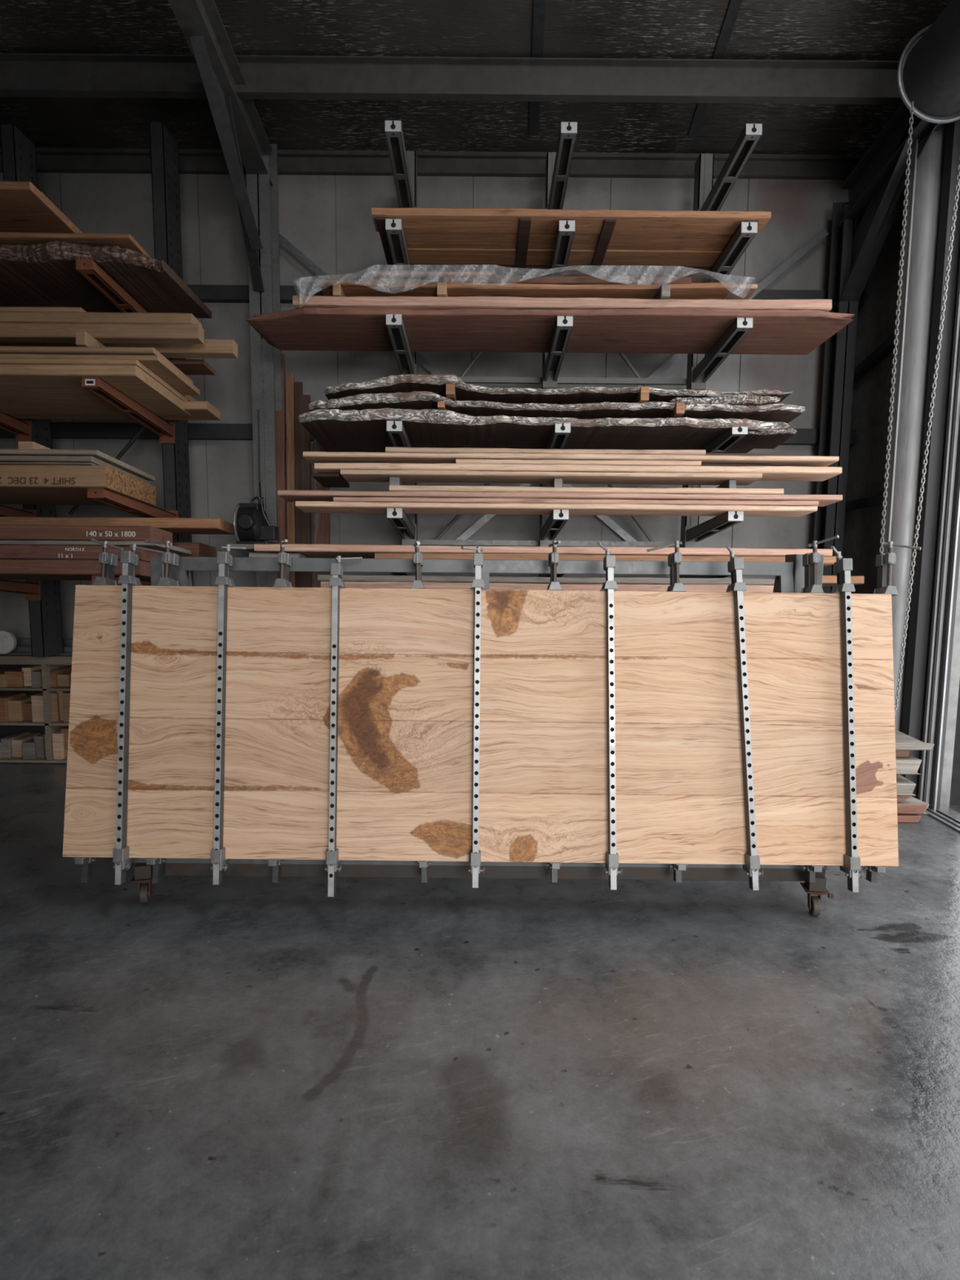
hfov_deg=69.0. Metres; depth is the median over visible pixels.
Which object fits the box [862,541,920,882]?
clamp
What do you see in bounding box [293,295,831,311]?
board
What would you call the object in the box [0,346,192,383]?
board
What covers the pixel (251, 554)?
board
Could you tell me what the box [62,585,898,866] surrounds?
tabletop
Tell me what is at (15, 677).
timber offcut
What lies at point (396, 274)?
board
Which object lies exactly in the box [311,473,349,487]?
board
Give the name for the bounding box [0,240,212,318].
live edge slab
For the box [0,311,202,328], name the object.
beam
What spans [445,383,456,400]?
block
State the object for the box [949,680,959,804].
wall
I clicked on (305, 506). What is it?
board
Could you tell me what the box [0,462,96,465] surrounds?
board
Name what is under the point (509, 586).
board
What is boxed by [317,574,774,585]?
board
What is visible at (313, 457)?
board
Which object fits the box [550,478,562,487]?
block
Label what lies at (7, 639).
disc
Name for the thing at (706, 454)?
board
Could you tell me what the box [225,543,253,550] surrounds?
plank
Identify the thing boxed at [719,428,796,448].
live edge slab
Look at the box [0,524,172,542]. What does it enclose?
board
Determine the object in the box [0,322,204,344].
wooden board
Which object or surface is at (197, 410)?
board
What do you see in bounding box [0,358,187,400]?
board
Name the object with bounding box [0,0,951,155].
ceiling
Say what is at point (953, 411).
trim
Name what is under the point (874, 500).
beam
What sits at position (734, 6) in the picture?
trim
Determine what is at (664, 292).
block
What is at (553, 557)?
clamp
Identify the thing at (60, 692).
timber offcut
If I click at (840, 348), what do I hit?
trim
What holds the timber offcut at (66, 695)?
on the shelf
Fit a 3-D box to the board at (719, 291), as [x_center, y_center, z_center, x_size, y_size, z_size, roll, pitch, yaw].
[0.273,-2.143,4.447,2.500,0.093,0.501,1,6,0]
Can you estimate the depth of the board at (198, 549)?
4.63 m
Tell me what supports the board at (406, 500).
on the board at (305, 506)
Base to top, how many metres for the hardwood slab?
0.100 m
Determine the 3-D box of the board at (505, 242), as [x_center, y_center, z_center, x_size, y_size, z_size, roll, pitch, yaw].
[0.540,-2.534,4.601,2.362,0.137,0.946,0,6,0]
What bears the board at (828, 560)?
on the rack at (707, 197)
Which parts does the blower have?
handle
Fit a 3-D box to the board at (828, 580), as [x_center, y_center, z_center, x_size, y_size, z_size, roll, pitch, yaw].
[2.325,-0.402,4.754,0.418,0.078,0.302,0,6,0]
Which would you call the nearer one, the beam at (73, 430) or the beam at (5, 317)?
the beam at (5, 317)
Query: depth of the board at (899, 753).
4.29 m
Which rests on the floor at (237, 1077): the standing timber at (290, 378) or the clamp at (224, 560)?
the standing timber at (290, 378)
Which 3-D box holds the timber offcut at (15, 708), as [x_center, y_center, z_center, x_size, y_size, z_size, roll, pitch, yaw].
[-3.603,0.536,5.516,0.118,0.160,0.250,1,6,0]
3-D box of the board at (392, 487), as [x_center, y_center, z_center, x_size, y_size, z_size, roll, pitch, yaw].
[0.656,-0.928,4.417,2.428,0.055,0.241,0,6,0]
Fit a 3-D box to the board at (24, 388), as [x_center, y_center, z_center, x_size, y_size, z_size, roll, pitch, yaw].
[-2.907,-1.537,4.310,1.930,0.125,0.752,0,6,0]
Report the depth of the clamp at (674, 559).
3.11 m
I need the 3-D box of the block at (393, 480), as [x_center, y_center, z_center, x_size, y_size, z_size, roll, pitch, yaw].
[-0.531,-0.989,4.558,0.063,0.096,0.453,1,6,0]
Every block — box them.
[17,441,49,449]
[75,331,105,346]
[333,283,345,296]
[389,476,404,485]
[436,282,447,296]
[437,401,445,409]
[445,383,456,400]
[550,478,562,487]
[631,386,648,403]
[653,284,670,299]
[666,402,684,417]
[715,480,736,488]
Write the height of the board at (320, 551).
0.089 m
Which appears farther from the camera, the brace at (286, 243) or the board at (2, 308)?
the brace at (286, 243)
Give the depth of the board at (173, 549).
4.04 m
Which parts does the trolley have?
mounting plate, leg post, plate, rail, rail, plate, leg post, mounting plate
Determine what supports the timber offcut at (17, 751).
on the shelf
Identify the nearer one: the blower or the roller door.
the roller door
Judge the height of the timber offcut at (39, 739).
0.174 m
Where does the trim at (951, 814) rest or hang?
attached to the wall at (877, 317)
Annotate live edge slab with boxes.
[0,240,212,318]
[298,408,789,453]
[308,391,805,423]
[324,373,794,404]
[666,394,781,405]
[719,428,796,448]
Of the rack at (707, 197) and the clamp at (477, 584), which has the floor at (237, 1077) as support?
the rack at (707, 197)
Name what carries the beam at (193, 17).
attached to the wall
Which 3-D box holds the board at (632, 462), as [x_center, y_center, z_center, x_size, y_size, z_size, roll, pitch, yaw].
[0.604,-1.094,4.399,1.504,0.051,0.241,0,6,0]
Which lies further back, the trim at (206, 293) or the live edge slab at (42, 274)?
the trim at (206, 293)
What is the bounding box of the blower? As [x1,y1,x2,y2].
[233,496,279,544]
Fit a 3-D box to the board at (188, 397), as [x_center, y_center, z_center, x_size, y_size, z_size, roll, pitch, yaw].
[-2.743,-1.622,4.688,1.618,0.055,0.222,1,6,0]
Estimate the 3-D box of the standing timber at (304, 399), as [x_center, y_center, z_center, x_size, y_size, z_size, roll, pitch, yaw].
[-1.370,-0.481,5.527,0.070,2.852,0.165,1,6,0]
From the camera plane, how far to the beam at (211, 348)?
4.21 m
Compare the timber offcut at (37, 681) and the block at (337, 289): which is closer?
the block at (337, 289)
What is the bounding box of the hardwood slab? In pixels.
[246,306,854,355]
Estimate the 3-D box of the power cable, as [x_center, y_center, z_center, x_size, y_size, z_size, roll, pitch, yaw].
[-1.564,-1.258,4.953,0.016,0.860,0.645,-1,6,-17]
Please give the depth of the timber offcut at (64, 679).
5.40 m
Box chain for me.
[879,100,959,715]
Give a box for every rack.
[0,121,193,657]
[385,120,762,577]
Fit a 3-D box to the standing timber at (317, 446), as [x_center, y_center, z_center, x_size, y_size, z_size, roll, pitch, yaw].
[-1.278,-0.311,5.538,0.050,2.513,0.148,1,6,0]
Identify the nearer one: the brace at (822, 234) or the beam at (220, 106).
the beam at (220, 106)
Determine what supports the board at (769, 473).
on the board at (349, 475)
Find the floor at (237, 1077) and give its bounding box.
[0,762,959,1279]
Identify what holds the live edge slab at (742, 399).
on the live edge slab at (415, 400)
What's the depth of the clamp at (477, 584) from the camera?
3.01 m
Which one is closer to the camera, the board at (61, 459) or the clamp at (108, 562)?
the clamp at (108, 562)
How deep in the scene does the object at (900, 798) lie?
4.29 m
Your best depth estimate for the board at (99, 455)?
4.00 m
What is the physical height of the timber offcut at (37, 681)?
0.124 m
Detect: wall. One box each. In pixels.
[0,172,848,638]
[842,195,959,810]
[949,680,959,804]
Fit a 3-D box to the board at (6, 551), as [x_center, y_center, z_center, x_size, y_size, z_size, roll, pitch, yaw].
[-2.834,-0.518,4.293,1.745,0.125,0.509,1,6,0]
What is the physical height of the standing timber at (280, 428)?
3.163 m
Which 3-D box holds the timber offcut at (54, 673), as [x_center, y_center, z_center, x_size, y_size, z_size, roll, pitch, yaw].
[-3.297,0.285,5.489,0.065,0.130,0.250,1,6,0]
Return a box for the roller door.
[897,0,959,124]
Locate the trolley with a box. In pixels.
[130,554,834,915]
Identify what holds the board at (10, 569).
on the rack at (19, 160)
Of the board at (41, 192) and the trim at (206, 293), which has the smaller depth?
the board at (41, 192)
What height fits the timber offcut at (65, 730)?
0.236 m
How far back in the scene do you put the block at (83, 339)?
3.92 m
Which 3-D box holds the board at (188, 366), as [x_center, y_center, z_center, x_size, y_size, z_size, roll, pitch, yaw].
[-2.805,-1.764,4.492,2.131,0.048,0.201,1,6,0]
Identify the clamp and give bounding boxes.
[73,538,123,882]
[112,543,164,884]
[144,540,179,882]
[210,544,245,884]
[266,539,292,882]
[324,555,362,896]
[410,541,431,882]
[461,546,486,888]
[545,540,563,882]
[596,542,622,889]
[646,540,688,882]
[725,545,763,890]
[800,534,839,882]
[830,546,862,892]
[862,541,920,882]
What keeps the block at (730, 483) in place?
on the board at (392, 487)
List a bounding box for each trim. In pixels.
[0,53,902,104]
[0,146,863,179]
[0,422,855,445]
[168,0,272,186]
[186,284,864,308]
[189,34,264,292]
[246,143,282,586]
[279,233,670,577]
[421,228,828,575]
[528,0,545,135]
[688,0,742,136]
[813,202,861,593]
[837,102,943,306]
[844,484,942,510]
[853,275,958,382]
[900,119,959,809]
[917,262,959,811]
[924,808,959,832]
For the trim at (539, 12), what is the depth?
4.46 m
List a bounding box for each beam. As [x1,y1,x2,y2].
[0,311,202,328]
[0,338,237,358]
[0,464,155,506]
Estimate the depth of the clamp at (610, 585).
3.02 m
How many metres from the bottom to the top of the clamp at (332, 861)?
1.445 m
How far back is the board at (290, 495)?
4.29 m
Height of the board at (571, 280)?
0.087 m
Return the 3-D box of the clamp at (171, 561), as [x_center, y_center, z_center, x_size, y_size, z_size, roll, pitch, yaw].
[-1.416,0.309,3.120,0.147,1.504,0.340,-1,6,-16]
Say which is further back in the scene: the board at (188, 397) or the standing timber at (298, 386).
the standing timber at (298, 386)
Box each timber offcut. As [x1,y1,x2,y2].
[0,669,13,687]
[0,692,26,721]
[0,731,29,758]
[0,734,11,759]
[4,666,24,686]
[8,694,33,721]
[11,733,40,756]
[22,664,41,686]
[22,701,32,720]
[22,738,36,759]
[31,669,42,688]
[31,692,44,722]
[33,732,46,758]
[49,666,71,687]
[50,691,60,721]
[52,730,64,759]
[56,690,66,720]
[57,671,71,686]
[60,725,68,758]
[62,691,70,722]
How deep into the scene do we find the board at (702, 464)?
4.33 m
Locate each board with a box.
[0,181,82,233]
[0,231,150,257]
[0,306,85,311]
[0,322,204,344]
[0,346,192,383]
[0,353,199,395]
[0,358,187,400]
[0,364,190,415]
[0,448,155,480]
[0,455,150,484]
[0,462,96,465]
[0,516,235,534]
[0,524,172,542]
[0,540,191,554]
[0,544,161,562]
[0,559,151,581]
[6,400,221,420]
[40,191,83,233]
[167,359,215,375]
[172,542,216,556]
[182,395,195,400]
[248,552,308,557]
[253,543,832,558]
[277,489,842,506]
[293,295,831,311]
[295,501,817,516]
[302,451,839,466]
[304,279,438,296]
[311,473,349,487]
[314,462,842,481]
[317,279,733,299]
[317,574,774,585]
[320,581,773,592]
[333,497,818,506]
[340,469,762,485]
[371,207,771,283]
[371,270,495,282]
[374,552,836,566]
[385,446,706,455]
[389,484,783,494]
[444,275,691,284]
[455,458,701,466]
[701,462,771,466]
[705,453,783,456]
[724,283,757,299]
[822,575,864,586]
[895,750,911,757]
[897,813,921,822]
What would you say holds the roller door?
in the wall at (877, 317)
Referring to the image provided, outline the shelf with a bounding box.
[0,654,72,763]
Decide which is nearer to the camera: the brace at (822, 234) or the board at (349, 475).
the board at (349, 475)
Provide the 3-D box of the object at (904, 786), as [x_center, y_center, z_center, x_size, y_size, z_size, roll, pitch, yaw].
[2.110,0.885,4.468,1.167,0.083,0.419,1,6,0]
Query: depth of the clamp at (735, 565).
3.02 m
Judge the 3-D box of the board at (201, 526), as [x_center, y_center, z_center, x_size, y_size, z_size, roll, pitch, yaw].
[-2.430,-0.738,4.502,1.594,0.090,0.304,1,6,0]
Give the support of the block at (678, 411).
on the live edge slab at (336, 430)
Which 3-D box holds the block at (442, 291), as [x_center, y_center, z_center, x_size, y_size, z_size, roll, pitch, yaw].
[-0.229,-2.101,4.434,0.057,0.119,0.554,1,6,0]
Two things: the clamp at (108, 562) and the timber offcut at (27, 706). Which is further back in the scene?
the timber offcut at (27, 706)
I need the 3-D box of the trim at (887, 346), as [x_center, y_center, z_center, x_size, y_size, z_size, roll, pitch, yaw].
[2.949,-2.132,4.894,0.070,0.309,1.282,1,6,0]
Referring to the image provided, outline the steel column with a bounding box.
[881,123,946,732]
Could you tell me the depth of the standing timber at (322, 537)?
5.49 m
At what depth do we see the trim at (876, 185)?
4.79 m
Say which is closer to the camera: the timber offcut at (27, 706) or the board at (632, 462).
the board at (632, 462)
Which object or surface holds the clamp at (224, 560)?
attached to the tabletop
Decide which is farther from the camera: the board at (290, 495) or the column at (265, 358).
the column at (265, 358)
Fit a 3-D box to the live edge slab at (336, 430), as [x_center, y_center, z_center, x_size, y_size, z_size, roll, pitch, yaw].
[0.398,-1.385,4.657,3.029,0.149,0.864,1,6,0]
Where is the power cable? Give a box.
[257,408,261,497]
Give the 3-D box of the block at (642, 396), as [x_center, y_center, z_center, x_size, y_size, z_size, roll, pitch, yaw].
[1.005,-1.510,4.557,0.051,0.134,0.604,1,6,0]
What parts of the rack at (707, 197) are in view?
arm, arm, arm, arm, arm, arm, plate, plate, plate, cross rail, plate, arm, arm, arm, arm, arm, arm, cross rail, plate, plate, arm, arm, arm, arm, arm, arm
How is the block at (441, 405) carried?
on the live edge slab at (336, 430)
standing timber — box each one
[275,353,286,578]
[285,373,295,587]
[293,382,302,587]
[300,395,311,587]
[312,443,329,587]
[314,439,319,587]
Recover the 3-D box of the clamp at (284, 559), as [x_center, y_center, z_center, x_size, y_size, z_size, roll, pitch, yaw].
[-0.887,0.310,3.111,0.088,1.504,0.331,1,6,3]
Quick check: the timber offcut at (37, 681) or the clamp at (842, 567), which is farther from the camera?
the timber offcut at (37, 681)
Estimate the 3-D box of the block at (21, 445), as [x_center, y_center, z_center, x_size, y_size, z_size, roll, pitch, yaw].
[-2.640,-1.132,4.358,0.090,0.107,0.602,1,6,0]
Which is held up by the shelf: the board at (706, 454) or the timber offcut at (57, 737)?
the timber offcut at (57, 737)
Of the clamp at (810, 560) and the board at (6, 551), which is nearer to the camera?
the clamp at (810, 560)
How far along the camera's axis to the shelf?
5.36 m
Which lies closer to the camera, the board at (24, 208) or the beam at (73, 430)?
the board at (24, 208)
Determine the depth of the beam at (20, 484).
4.04 m
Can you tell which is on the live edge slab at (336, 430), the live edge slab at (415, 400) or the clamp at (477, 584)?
the live edge slab at (415, 400)
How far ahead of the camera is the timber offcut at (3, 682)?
5.34 m
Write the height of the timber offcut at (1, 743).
0.129 m
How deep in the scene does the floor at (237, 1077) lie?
2.15 m
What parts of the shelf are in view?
panel, board, shelf, shelf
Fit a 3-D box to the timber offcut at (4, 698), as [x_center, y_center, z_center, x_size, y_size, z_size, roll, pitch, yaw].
[-3.714,0.525,5.485,0.148,0.185,0.250,1,6,0]
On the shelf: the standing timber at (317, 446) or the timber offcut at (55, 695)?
the timber offcut at (55, 695)
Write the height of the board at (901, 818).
0.057 m
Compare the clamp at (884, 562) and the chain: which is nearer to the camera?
the clamp at (884, 562)
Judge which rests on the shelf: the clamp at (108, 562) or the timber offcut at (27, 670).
the timber offcut at (27, 670)
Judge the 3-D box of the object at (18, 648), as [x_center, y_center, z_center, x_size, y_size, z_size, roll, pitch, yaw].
[-3.434,0.075,5.515,2.133,0.050,0.074,1,6,0]
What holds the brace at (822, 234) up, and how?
attached to the wall at (328, 219)
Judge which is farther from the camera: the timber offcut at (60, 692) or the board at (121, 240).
the timber offcut at (60, 692)
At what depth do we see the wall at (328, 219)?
5.57 m
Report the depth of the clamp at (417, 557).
3.10 m
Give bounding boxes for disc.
[0,630,16,653]
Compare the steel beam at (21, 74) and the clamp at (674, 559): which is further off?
the steel beam at (21, 74)
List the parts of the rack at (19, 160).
arm, arm, arm, plate, plate, plate, arm, arm, arm, arm, plate, plate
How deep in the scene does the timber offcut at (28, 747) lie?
5.40 m
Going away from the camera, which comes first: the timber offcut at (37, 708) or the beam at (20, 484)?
the beam at (20, 484)
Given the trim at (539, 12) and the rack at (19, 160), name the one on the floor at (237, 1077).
the rack at (19, 160)
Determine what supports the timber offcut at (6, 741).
on the shelf
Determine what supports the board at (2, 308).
on the beam at (5, 317)
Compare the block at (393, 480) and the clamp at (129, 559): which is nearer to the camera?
the clamp at (129, 559)
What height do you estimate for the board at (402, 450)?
0.052 m
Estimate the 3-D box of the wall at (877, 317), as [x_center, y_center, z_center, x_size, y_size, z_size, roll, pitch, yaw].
[3.014,-1.542,0.758,0.060,6.057,9.840,1,6,0]
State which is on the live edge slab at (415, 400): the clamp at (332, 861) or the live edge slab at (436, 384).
the live edge slab at (436, 384)

